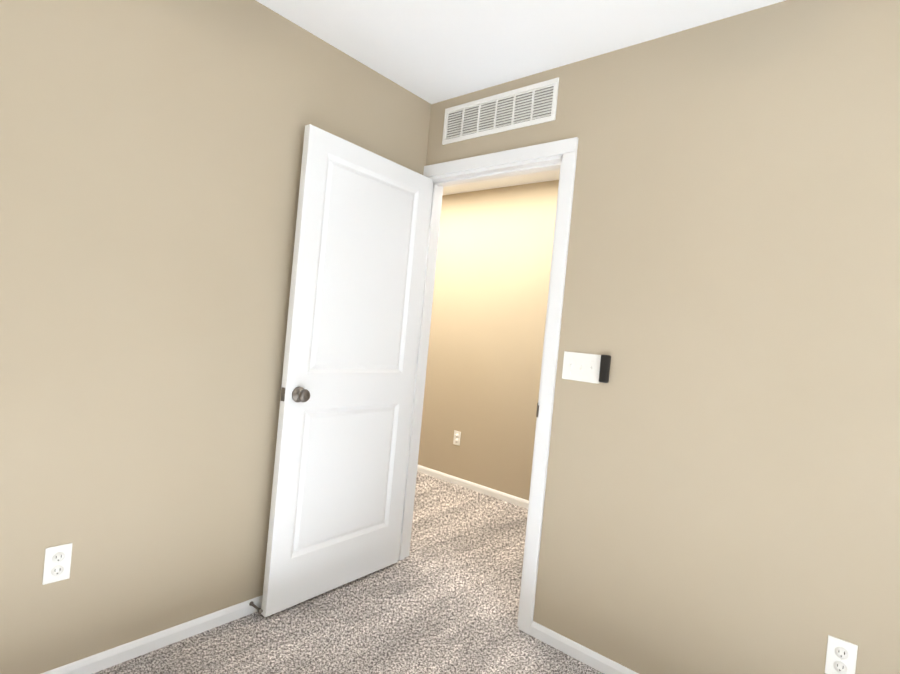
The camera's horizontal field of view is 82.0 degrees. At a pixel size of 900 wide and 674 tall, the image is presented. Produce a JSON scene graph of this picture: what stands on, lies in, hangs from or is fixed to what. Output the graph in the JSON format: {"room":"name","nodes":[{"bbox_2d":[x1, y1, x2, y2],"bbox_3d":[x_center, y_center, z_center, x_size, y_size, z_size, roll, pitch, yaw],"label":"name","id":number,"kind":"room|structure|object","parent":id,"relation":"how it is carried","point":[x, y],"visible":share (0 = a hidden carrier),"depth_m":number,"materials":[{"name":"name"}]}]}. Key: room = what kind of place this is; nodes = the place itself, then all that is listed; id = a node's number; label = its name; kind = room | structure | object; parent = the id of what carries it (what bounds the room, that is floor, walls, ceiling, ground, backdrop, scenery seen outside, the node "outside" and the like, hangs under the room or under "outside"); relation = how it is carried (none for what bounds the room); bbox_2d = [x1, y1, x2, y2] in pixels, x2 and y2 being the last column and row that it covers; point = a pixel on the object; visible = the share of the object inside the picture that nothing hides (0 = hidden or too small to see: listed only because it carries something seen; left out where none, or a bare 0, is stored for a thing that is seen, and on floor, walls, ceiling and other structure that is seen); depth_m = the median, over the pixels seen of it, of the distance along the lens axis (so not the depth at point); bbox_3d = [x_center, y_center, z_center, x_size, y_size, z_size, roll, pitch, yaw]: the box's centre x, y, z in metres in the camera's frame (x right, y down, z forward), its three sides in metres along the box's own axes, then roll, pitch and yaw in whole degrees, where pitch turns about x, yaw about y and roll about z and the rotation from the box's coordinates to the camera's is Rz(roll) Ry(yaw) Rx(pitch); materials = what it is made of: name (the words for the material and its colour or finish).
{"room":"empty bedroom","nodes":[
{"label":"empty bedroom","id":0,"kind":"room"},
{"bbox_2d":[0,0,431,673],"bbox_3d":[-1.262,-0.110,1.607,0.120,2.440,3.120,6,1,40],"label":"wall","id":1,"kind":"structure","parent":0,"point":[150,160],"depth_m":1.78,"materials":[{"name":"paint"}]},
{"bbox_2d":[42,543,72,584],"bbox_3d":[-1.238,0.715,1.633,0.008,0.115,0.070,6,1,40],"label":"electrical outlet","id":2,"kind":"object","parent":1,"relation":"attached to","point":[57,562],"visible":1,"depth_m":1.63,"materials":[{"name":"white plastic"}]},
{"bbox_2d":[41,595,262,673],"bbox_3d":[-1.284,1.085,1.618,0.013,0.056,2.998,6,1,40],"label":"baseboard","id":3,"kind":"structure","parent":1,"relation":"attached to","point":[100,661],"depth_m":1.87,"materials":[{"name":"white wood"}]},
{"bbox_2d":[249,601,262,612],"bbox_3d":[-0.796,1.109,2.123,0.078,0.018,0.018,6,1,40],"label":"doorstop","id":4,"kind":"object","parent":3,"relation":"attached to","point":[259,610],"visible":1,"depth_m":2.12,"materials":[{"name":"grey metal"}]},
{"bbox_2d":[93,471,603,673],"bbox_3d":[-0.540,1.230,1.899,5.840,0.100,4.640,6,1,40],"label":"floor","id":5,"kind":"structure","parent":0,"point":[443,597],"depth_m":2.18,"materials":[{"name":"carpet"}]},
{"bbox_2d":[418,180,558,500],"bbox_3d":[0.806,0.065,3.806,5.240,2.440,0.120,6,1,40],"label":"wall","id":6,"kind":"structure","parent":0,"point":[488,317],"depth_m":4.15,"materials":[{"name":"paint"}]},
{"bbox_2d":[453,430,460,445],"bbox_3d":[0.058,0.840,4.301,0.070,0.115,0.008,6,1,40],"label":"outlet","id":7,"kind":"object","parent":6,"relation":"attached to","point":[457,437],"visible":1,"depth_m":4.30,"materials":[{"name":"white plastic"}]},
{"bbox_2d":[417,465,528,508],"bbox_3d":[0.654,1.248,3.764,5.000,0.056,0.013,6,1,40],"label":"baseboard","id":8,"kind":"structure","parent":6,"relation":"attached to","point":[512,499],"depth_m":4.14,"materials":[{"name":"white wood"}]},
{"bbox_2d":[256,0,785,195],"bbox_3d":[-0.306,-1.299,1.880,5.840,0.100,4.640,6,1,40],"label":"ceiling","id":9,"kind":"structure","parent":0,"point":[432,51],"depth_m":2.06,"materials":[{"name":"white paint"}]},
{"bbox_2d":[426,0,899,673],"bbox_3d":[0.177,0.017,2.506,5.720,2.440,0.120,6,1,40],"label":"wall","id":10,"kind":"structure","parent":0,"point":[722,492],"depth_m":1.76,"materials":[{"name":"paint"}]},
{"bbox_2d":[398,137,577,634],"bbox_3d":[0.144,0.181,2.513,0.884,2.107,0.137,6,1,40],"label":"door frame","id":11,"kind":"structure","parent":10,"relation":"attached to","point":[567,149],"depth_m":2.24,"materials":[{"name":"white wood"}]},
{"bbox_2d":[261,124,432,616],"bbox_3d":[-0.434,0.159,2.419,0.035,2.016,0.776,6,1,38],"label":"door leaf","id":12,"kind":"structure","parent":11,"relation":"attached to","point":[355,298],"depth_m":2.34,"materials":[{"name":"white wood"}]},
{"bbox_2d":[280,387,309,401],"bbox_3d":[-0.653,0.236,2.151,0.143,0.066,0.096,6,1,38],"label":"door knob","id":13,"kind":"object","parent":12,"relation":"attached to","point":[300,394],"depth_m":2.12,"materials":[{"name":"grey metal"}]},
{"bbox_2d":[442,77,558,144],"bbox_3d":[0.218,-1.062,2.463,0.655,0.185,0.009,6,1,40],"label":"air vent","id":14,"kind":"object","parent":10,"relation":"in","point":[530,105],"visible":1,"depth_m":2.44,"materials":[{"name":"white metal"}]},
{"bbox_2d":[531,621,638,673],"bbox_3d":[1.225,1.319,1.440,2.315,0.056,0.013,6,1,40],"label":"baseboard","id":15,"kind":"structure","parent":10,"relation":"attached to","point":[587,656],"depth_m":2.05,"materials":[{"name":"white wood"}]},
{"bbox_2d":[562,351,610,383],"bbox_3d":[0.552,0.123,2.088,0.202,0.115,0.022,6,1,40],"label":"switch plate","id":16,"kind":"object","parent":10,"relation":"attached to","point":[589,368],"visible":1,"depth_m":2.08,"materials":[{"name":"white plastic"}]},
{"bbox_2d":[825,635,857,673],"bbox_3d":[1.155,0.953,1.529,0.070,0.115,0.008,6,1,40],"label":"electrical outlet","id":17,"kind":"object","parent":10,"relation":"attached to","point":[841,656],"visible":1,"depth_m":1.53,"materials":[{"name":"white plastic"}]}
]}

